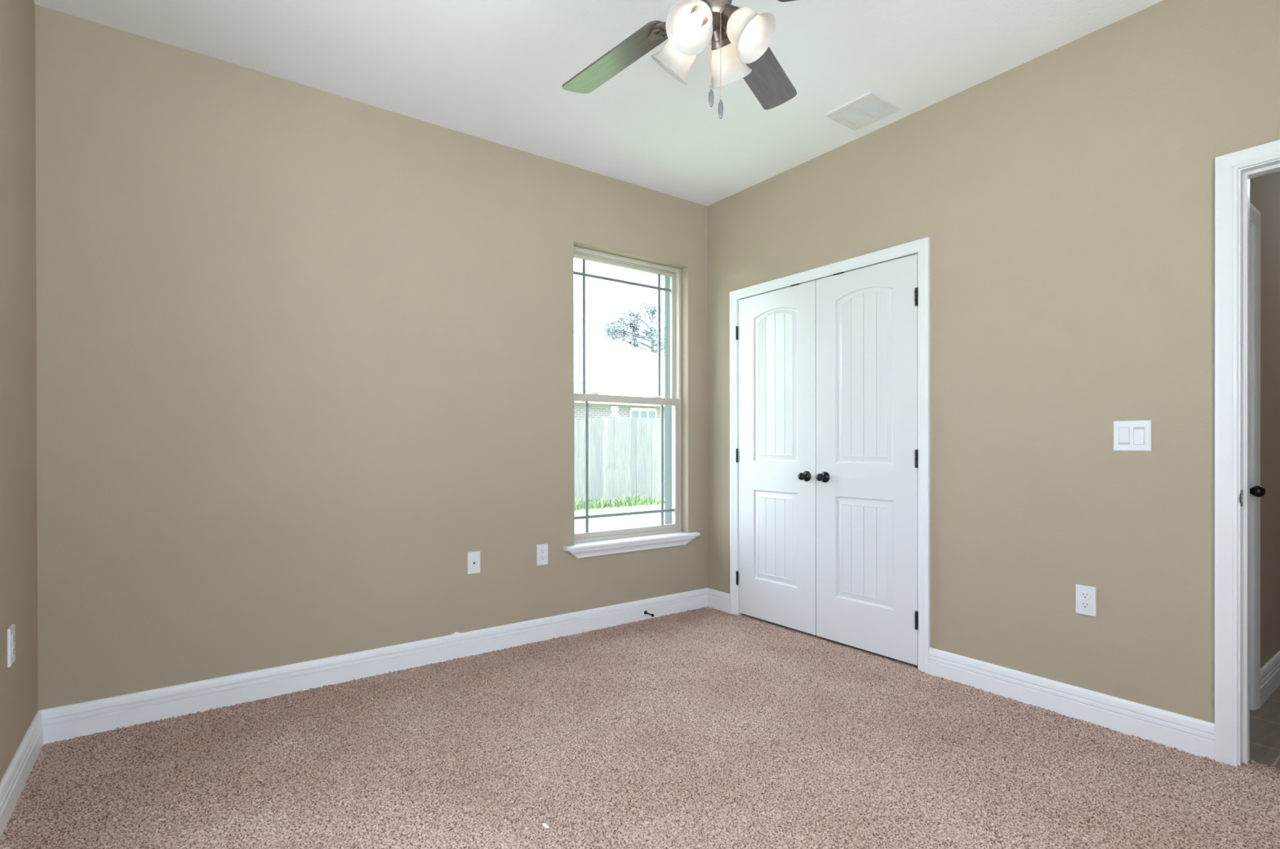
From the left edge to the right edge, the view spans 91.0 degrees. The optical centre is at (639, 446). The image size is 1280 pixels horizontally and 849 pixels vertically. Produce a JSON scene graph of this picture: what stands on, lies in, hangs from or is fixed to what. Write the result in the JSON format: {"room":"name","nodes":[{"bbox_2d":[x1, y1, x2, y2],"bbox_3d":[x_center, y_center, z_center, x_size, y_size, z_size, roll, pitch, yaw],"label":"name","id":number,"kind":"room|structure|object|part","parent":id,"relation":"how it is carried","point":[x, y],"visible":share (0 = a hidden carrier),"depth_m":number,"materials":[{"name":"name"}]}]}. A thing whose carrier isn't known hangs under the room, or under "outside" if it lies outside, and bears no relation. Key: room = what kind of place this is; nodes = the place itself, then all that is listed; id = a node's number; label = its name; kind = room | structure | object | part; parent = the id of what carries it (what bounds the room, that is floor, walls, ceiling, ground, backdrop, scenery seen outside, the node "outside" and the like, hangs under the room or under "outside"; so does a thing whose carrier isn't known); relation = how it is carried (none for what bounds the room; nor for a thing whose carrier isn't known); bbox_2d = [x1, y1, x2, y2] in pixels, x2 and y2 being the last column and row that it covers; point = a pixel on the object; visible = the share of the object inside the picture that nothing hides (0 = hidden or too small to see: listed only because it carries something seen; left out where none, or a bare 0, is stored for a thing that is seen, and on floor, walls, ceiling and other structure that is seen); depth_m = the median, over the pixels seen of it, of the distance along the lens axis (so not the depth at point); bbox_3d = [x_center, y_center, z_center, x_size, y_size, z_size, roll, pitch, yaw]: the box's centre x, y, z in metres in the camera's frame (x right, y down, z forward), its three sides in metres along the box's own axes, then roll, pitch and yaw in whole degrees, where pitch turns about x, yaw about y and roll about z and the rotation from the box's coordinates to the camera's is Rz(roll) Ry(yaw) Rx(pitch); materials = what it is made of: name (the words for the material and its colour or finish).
{"room":"empty bedroom","nodes":[
{"label":"empty bedroom","id":0,"kind":"room"},
{"bbox_2d":[0,0,37,782],"bbox_3d":[-1.223,-0.194,0.744,0.250,2.880,3.750,0,0,-36],"label":"wall","id":1,"kind":"structure","parent":0,"point":[18,319],"depth_m":2.05,"materials":[{"name":"beige paint"}]},
{"bbox_2d":[7,624,15,667],"bbox_3d":[-1.945,0.616,1.948,0.010,0.117,0.071,0,0,-36],"label":"wall outlet","id":2,"kind":"object","parent":1,"relation":"attached to","point":[11,630],"visible":1,"depth_m":1.94,"materials":[{"name":"white plastic"}]},
{"bbox_2d":[11,633,15,644],"bbox_3d":[-1.944,0.597,1.949,0.004,0.028,0.034,0,0,-36],"label":"receptacle","id":3,"kind":"object","parent":2,"relation":"attached to","point":[13,635],"depth_m":1.94,"materials":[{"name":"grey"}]},
{"bbox_2d":[12,646,15,656],"bbox_3d":[-1.944,0.636,1.950,0.004,0.028,0.034,0,0,-36],"label":"receptacle","id":4,"kind":"object","parent":2,"relation":"attached to","point":[13,647],"depth_m":1.95,"materials":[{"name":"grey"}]},
{"bbox_2d":[0,710,43,839],"bbox_3d":[-1.114,1.049,0.826,0.016,0.137,3.750,0,0,-36],"label":"baseboard","id":5,"kind":"structure","parent":1,"relation":"attached to","point":[13,782],"depth_m":2.00,"materials":[{"name":"white paint"}]},
{"bbox_2d":[35,4,707,710],"bbox_3d":[-1.060,-0.201,3.347,3.598,2.880,0.250,0,0,-36],"label":"wall","id":6,"kind":"structure","parent":0,"point":[304,353],"depth_m":2.84,"materials":[{"name":"beige paint"}]},
{"bbox_2d":[38,587,707,744],"bbox_3d":[-0.879,1.038,3.317,3.348,0.146,0.016,0,0,-36],"label":"baseboard","id":7,"kind":"structure","parent":6,"relation":"attached to","point":[97,716],"depth_m":2.90,"materials":[{"name":"white paint"}]},
{"bbox_2d":[466,551,479,574],"bbox_3d":[-0.877,0.615,3.323,0.071,0.117,0.007,0,0,-36],"label":"phone jack plate","id":8,"kind":"object","parent":6,"relation":"attached to","point":[473,557],"visible":1,"depth_m":3.32,"materials":[{"name":"white plastic"}]},
{"bbox_2d":[536,543,547,565],"bbox_3d":[-0.552,0.614,3.561,0.071,0.117,0.009,0,0,-36],"label":"wall outlet","id":9,"kind":"object","parent":6,"relation":"attached to","point":[541,549],"visible":1,"depth_m":3.56,"materials":[{"name":"white plastic"}]},
{"bbox_2d":[539,555,545,560],"bbox_3d":[-0.551,0.633,3.560,0.034,0.028,0.004,0,0,-36],"label":"receptacle","id":10,"kind":"object","parent":9,"relation":"attached to","point":[541,557],"depth_m":3.56,"materials":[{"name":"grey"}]},
{"bbox_2d":[539,548,545,554],"bbox_3d":[-0.551,0.594,3.560,0.034,0.028,0.004,0,0,-36],"label":"receptacle","id":11,"kind":"object","parent":9,"relation":"attached to","point":[542,551],"depth_m":3.56,"materials":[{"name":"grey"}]},
{"bbox_2d":[563,246,700,558],"bbox_3d":[-0.065,-0.273,3.982,1.018,1.854,0.187,0,0,-36],"label":"window","id":12,"kind":"structure","parent":6,"relation":"in","point":[616,541],"depth_m":4.10,"materials":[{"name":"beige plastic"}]},
{"bbox_3d":[-0.105,-0.734,4.043,0.832,0.894,0.024,0,0,-36],"label":"sash","id":13,"kind":"part","parent":12,"relation":"part of","materials":[{"name":"beige plastic"}]},
{"bbox_3d":[-0.085,0.119,4.021,0.832,0.881,0.028,0,0,-36],"label":"sash","id":14,"kind":"part","parent":12,"relation":"part of","materials":[{"name":"beige plastic"}]},
{"bbox_2d":[644,610,653,617],"bbox_3d":[0.059,1.052,3.947,0.025,0.025,0.080,0,0,-36],"label":"door stop","id":15,"kind":"object","parent":6,"relation":"attached to","point":[646,612],"visible":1,"depth_m":3.95,"materials":[{"name":"black metal"}]},
{"bbox_2d":[34,0,1162,206],"bbox_3d":[1.361,-1.703,2.706,6.848,0.120,4.250,0,0,-36],"label":"ceiling","id":16,"kind":"structure","parent":0,"point":[496,71],"depth_m":2.66,"materials":[{"name":"white paint"}]},
{"bbox_2d":[561,0,796,119],"bbox_3d":[0.170,-1.274,1.813,1.279,0.728,1.258,0,0,-36],"label":"ceiling fan","id":17,"kind":"object","parent":16,"relation":"hanging from","point":[740,38],"visible":1,"depth_m":1.83,"materials":[{"name":"white glass"}]},
{"bbox_3d":[-0.080,-1.293,2.108,0.129,0.006,0.488,-16,11,-41],"label":"fan blade","id":18,"kind":"part","parent":17,"relation":"part of","materials":[{"name":"green wood"}]},
{"bbox_3d":[0.096,-1.140,1.855,0.128,0.135,0.134,0,0,-36],"label":"lamp shade","id":19,"kind":"part","parent":17,"relation":"part of","materials":[{"name":"white glass"}]},
{"bbox_3d":[0.143,-1.140,1.688,0.134,0.135,0.128,0,0,-36],"label":"lamp shade","id":20,"kind":"part","parent":17,"relation":"part of","materials":[{"name":"white glass"}]},
{"bbox_3d":[0.154,-1.164,1.714,0.056,0.062,0.040,0,0,-36],"label":"light bulb","id":21,"kind":"part","parent":17,"relation":"part of","materials":[{"name":"white glass"}]},
{"bbox_2d":[690,0,712,26],"bbox_3d":[0.172,-1.203,1.740,0.077,0.080,0.068,0,0,-36],"label":"bulb","id":22,"kind":"object","parent":17,"relation":"attached to","point":[698,13],"depth_m":1.72,"materials":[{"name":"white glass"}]},
{"bbox_3d":[0.197,-1.108,1.745,0.003,0.236,0.003,0,0,-36],"label":"pull chain","id":23,"kind":"part","parent":17,"relation":"part of","materials":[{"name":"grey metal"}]},
{"bbox_2d":[710,29,730,49],"bbox_3d":[0.234,-1.203,1.850,0.077,0.080,0.068,0,0,-36],"label":"socket","id":24,"kind":"object","parent":17,"relation":"attached to","point":[725,43],"depth_m":1.83,"materials":[{"name":"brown metal"}]},
{"bbox_3d":[0.224,-1.123,1.744,0.003,0.326,0.003,0,0,-36],"label":"pull chain","id":25,"kind":"part","parent":17,"relation":"part of","materials":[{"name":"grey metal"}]},
{"bbox_2d":[719,3,740,31],"bbox_3d":[0.258,-1.203,1.764,0.068,0.080,0.077,0,0,-36],"label":"socket","id":26,"kind":"object","parent":17,"relation":"attached to","point":[728,13],"depth_m":1.74,"materials":[{"name":"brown metal"}]},
{"bbox_3d":[0.263,-1.141,1.902,0.134,0.135,0.128,0,0,-36],"label":"lamp shade","id":27,"kind":"part","parent":17,"relation":"part of","materials":[{"name":"white glass"}]},
{"bbox_3d":[0.284,-1.164,1.746,0.040,0.062,0.057,0,0,-36],"label":"light bulb","id":28,"kind":"part","parent":17,"relation":"part of","materials":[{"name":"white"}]},
{"bbox_3d":[0.310,-1.140,1.735,0.128,0.135,0.134,0,0,-36],"label":"lamp shade","id":29,"kind":"part","parent":17,"relation":"part of","materials":[{"name":"white glass"}]},
{"bbox_3d":[0.413,-1.294,2.160,0.129,0.006,0.488,-14,-7,29],"label":"fan blade","id":30,"kind":"part","parent":17,"relation":"part of","materials":[{"name":"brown wood"}]},
{"bbox_3d":[0.616,-1.294,1.707,0.488,0.006,0.129,0,-12,12],"label":"fan blade","id":31,"kind":"part","parent":17,"relation":"part of","materials":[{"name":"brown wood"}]},
{"bbox_2d":[825,90,900,130],"bbox_3d":[1.092,-1.639,3.083,0.256,0.009,0.256,0,0,-36],"label":"ceiling vent","id":32,"kind":"object","parent":16,"relation":"in","point":[869,108],"visible":1,"depth_m":3.07,"materials":[{"name":"white metal"}]},
{"bbox_2d":[0,606,1279,848],"bbox_3d":[1.386,1.161,2.727,6.800,0.152,4.050,0,0,-36],"label":"floor","id":33,"kind":"structure","parent":0,"point":[707,727],"depth_m":2.16,"materials":[{"name":"carpet"}]},
{"bbox_2d":[542,823,549,828],"bbox_3d":[-0.272,1.095,1.813,0.027,0.006,0.010,0,0,39],"label":"paper scrap","id":34,"kind":"object","parent":33,"relation":"on","point":[544,825],"visible":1,"depth_m":1.81,"materials":[{"name":"white paper"}]},
{"bbox_2d":[706,0,1279,723],"bbox_3d":[1.546,-0.204,2.937,0.115,2.880,4.000,0,0,-36],"label":"wall","id":35,"kind":"structure","parent":0,"point":[1064,197],"depth_m":2.57,"materials":[{"name":"beige paint"}]},
{"bbox_2d":[707,587,729,613],"bbox_3d":[0.527,1.038,4.217,0.016,0.137,0.233,0,0,-36],"label":"baseboard","id":36,"kind":"structure","parent":35,"relation":"attached to","point":[718,600],"depth_m":4.21,"materials":[{"name":"white paint"}]},
{"bbox_2d":[735,280,816,635],"bbox_3d":[0.804,0.065,3.826,0.098,2.026,0.623,0,0,-36],"label":"door","id":37,"kind":"structure","parent":35,"relation":"in","point":[777,329],"depth_m":3.81,"materials":[{"name":"white paint"}]},
{"bbox_3d":[0.933,0.172,3.612,0.052,0.044,0.044,0,0,-36],"label":"knob","id":38,"kind":"part","parent":37,"relation":"part of","materials":[{"name":"black metal"}]},
{"bbox_2d":[729,236,930,673],"bbox_3d":[1.040,0.045,3.611,0.133,2.108,1.351,0,0,-36],"label":"door frame","id":39,"kind":"structure","parent":35,"relation":"attached to","point":[921,246],"depth_m":3.09,"materials":[{"name":"white paint"}]},
{"bbox_2d":[816,253,917,665],"bbox_3d":[1.173,0.066,3.325,0.098,2.026,0.614,0,0,-36],"label":"door","id":40,"kind":"structure","parent":35,"relation":"in","point":[867,317],"depth_m":3.31,"materials":[{"name":"white paint"}]},
{"bbox_3d":[1.009,0.173,3.509,0.052,0.044,0.044,0,0,-36],"label":"knob","id":41,"kind":"part","parent":40,"relation":"part of","materials":[{"name":"black metal"}]},
{"bbox_2d":[928,647,1214,759],"bbox_3d":[1.704,1.040,2.618,0.016,0.137,1.038,0,0,-36],"label":"baseboard","id":42,"kind":"structure","parent":35,"relation":"attached to","point":[1193,735],"depth_m":2.52,"materials":[{"name":"white paint"}]},
{"bbox_2d":[1075,584,1096,617],"bbox_3d":[1.782,0.616,2.516,0.009,0.117,0.071,0,0,-36],"label":"wall outlet","id":43,"kind":"object","parent":35,"relation":"attached to","point":[1086,596],"visible":1,"depth_m":2.51,"materials":[{"name":"white plastic"}]},
{"bbox_2d":[1080,601,1090,608],"bbox_3d":[1.781,0.636,2.515,0.004,0.028,0.034,0,0,-36],"label":"receptacle","id":44,"kind":"object","parent":43,"relation":"attached to","point":[1083,605],"depth_m":2.51,"materials":[{"name":"grey plastic"}]},
{"bbox_2d":[1080,591,1090,599],"bbox_3d":[1.781,0.597,2.515,0.004,0.028,0.034,0,0,-36],"label":"receptacle","id":45,"kind":"object","parent":43,"relation":"attached to","point":[1083,595],"depth_m":2.51,"materials":[{"name":"grey plastic"}]},
{"bbox_2d":[1113,419,1151,451],"bbox_3d":[1.870,-0.040,2.392,0.010,0.118,0.119,0,0,-36],"label":"light switch","id":46,"kind":"object","parent":35,"relation":"attached to","point":[1128,435],"visible":1,"depth_m":2.39,"materials":[{"name":"white plastic"}]},
{"bbox_2d":[1214,139,1279,767],"bbox_3d":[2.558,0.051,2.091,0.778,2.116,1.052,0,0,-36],"label":"door frame","id":47,"kind":"structure","parent":35,"relation":"attached to","point":[1233,171],"depth_m":2.17,"materials":[{"name":"white paint"}]},
{"bbox_3d":[2.062,0.178,2.156,0.043,0.057,0.002,0,0,-36],"label":"strike plate","id":48,"kind":"part","parent":47,"relation":"part of","materials":[{"name":"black metal"}]},
{"bbox_2d":[1249,485,1266,497],"bbox_3d":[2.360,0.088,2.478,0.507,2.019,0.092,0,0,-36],"label":"door knob","id":49,"kind":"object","parent":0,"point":[1257,491],"depth_m":2.56,"materials":[{"name":"black metal"}]},
{"bbox_2d":[1249,171,1279,668],"bbox_3d":[3.309,-0.272,3.241,3.085,2.752,0.090,0,0,-36],"label":"wall","id":50,"kind":"structure","parent":0,"point":[1264,190],"depth_m":2.85,"materials":[{"name":"beige paint"}]},
{"bbox_2d":[1260,650,1279,706],"bbox_3d":[3.562,1.035,3.363,2.340,0.137,0.016,0,0,-36],"label":"baseboard","id":51,"kind":"structure","parent":50,"relation":"attached to","point":[1270,671],"depth_m":2.80,"materials":[{"name":"white paint"}]},
{"label":"outside","id":52,"kind":"structure","parent":0,"visible":0},
{"bbox_2d":[574,502,665,533],"bbox_3d":[-14.300,1.151,49.693,150.000,0.001,89.400,0,0,-36],"label":"patio","id":53,"kind":"structure","parent":52,"point":[596,524],"depth_m":10.49,"materials":[{"name":"white concrete"}]},
{"bbox_2d":[573,333,664,420],"bbox_3d":[-1.226,-1.608,25.416,20.300,5.590,8.900,0,0,-36],"label":"house","id":54,"kind":"structure","parent":53,"relation":"on","point":[611,367],"depth_m":22.07,"materials":[{"name":"brick"}]},
{"bbox_2d":[610,406,618,416],"bbox_3d":[-0.556,0.162,13.930,0.176,2.102,0.176,0,0,-36],"label":"vent pipe","id":55,"kind":"object","parent":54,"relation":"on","point":[615,409],"visible":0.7,"depth_m":13.87,"materials":[{"name":"white"}]},
{"bbox_3d":[0.107,-0.596,21.422,1.050,1.300,0.008,0,0,-36],"label":"pane","id":56,"kind":"part","parent":54,"relation":"part of","materials":[{"name":"grey glass"}]},
{"bbox_2d":[574,415,664,506],"bbox_3d":[-0.111,0.290,13.363,6.800,1.847,0.066,0,0,-36],"label":"privacy fence","id":57,"kind":"object","parent":53,"relation":"on","point":[624,452],"visible":0.29,"depth_m":13.09,"materials":[{"name":"white wood"}]},
{"bbox_2d":[574,492,665,511],"bbox_3d":[0.055,1.082,12.791,5.193,0.265,0.871,0,0,-36],"label":"grass","id":58,"kind":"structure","parent":53,"relation":"on","point":[603,504],"depth_m":12.58,"materials":[{"name":"green plant"}]},
{"bbox_2d":[598,296,664,355],"bbox_3d":[0.666,-4.075,38.293,7.640,10.478,6.542,0,0,-36],"label":"leafy tree","id":59,"kind":"object","parent":53,"relation":"on","point":[612,328],"visible":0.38,"depth_m":37.39,"materials":[{"name":"green plant"}]}
]}

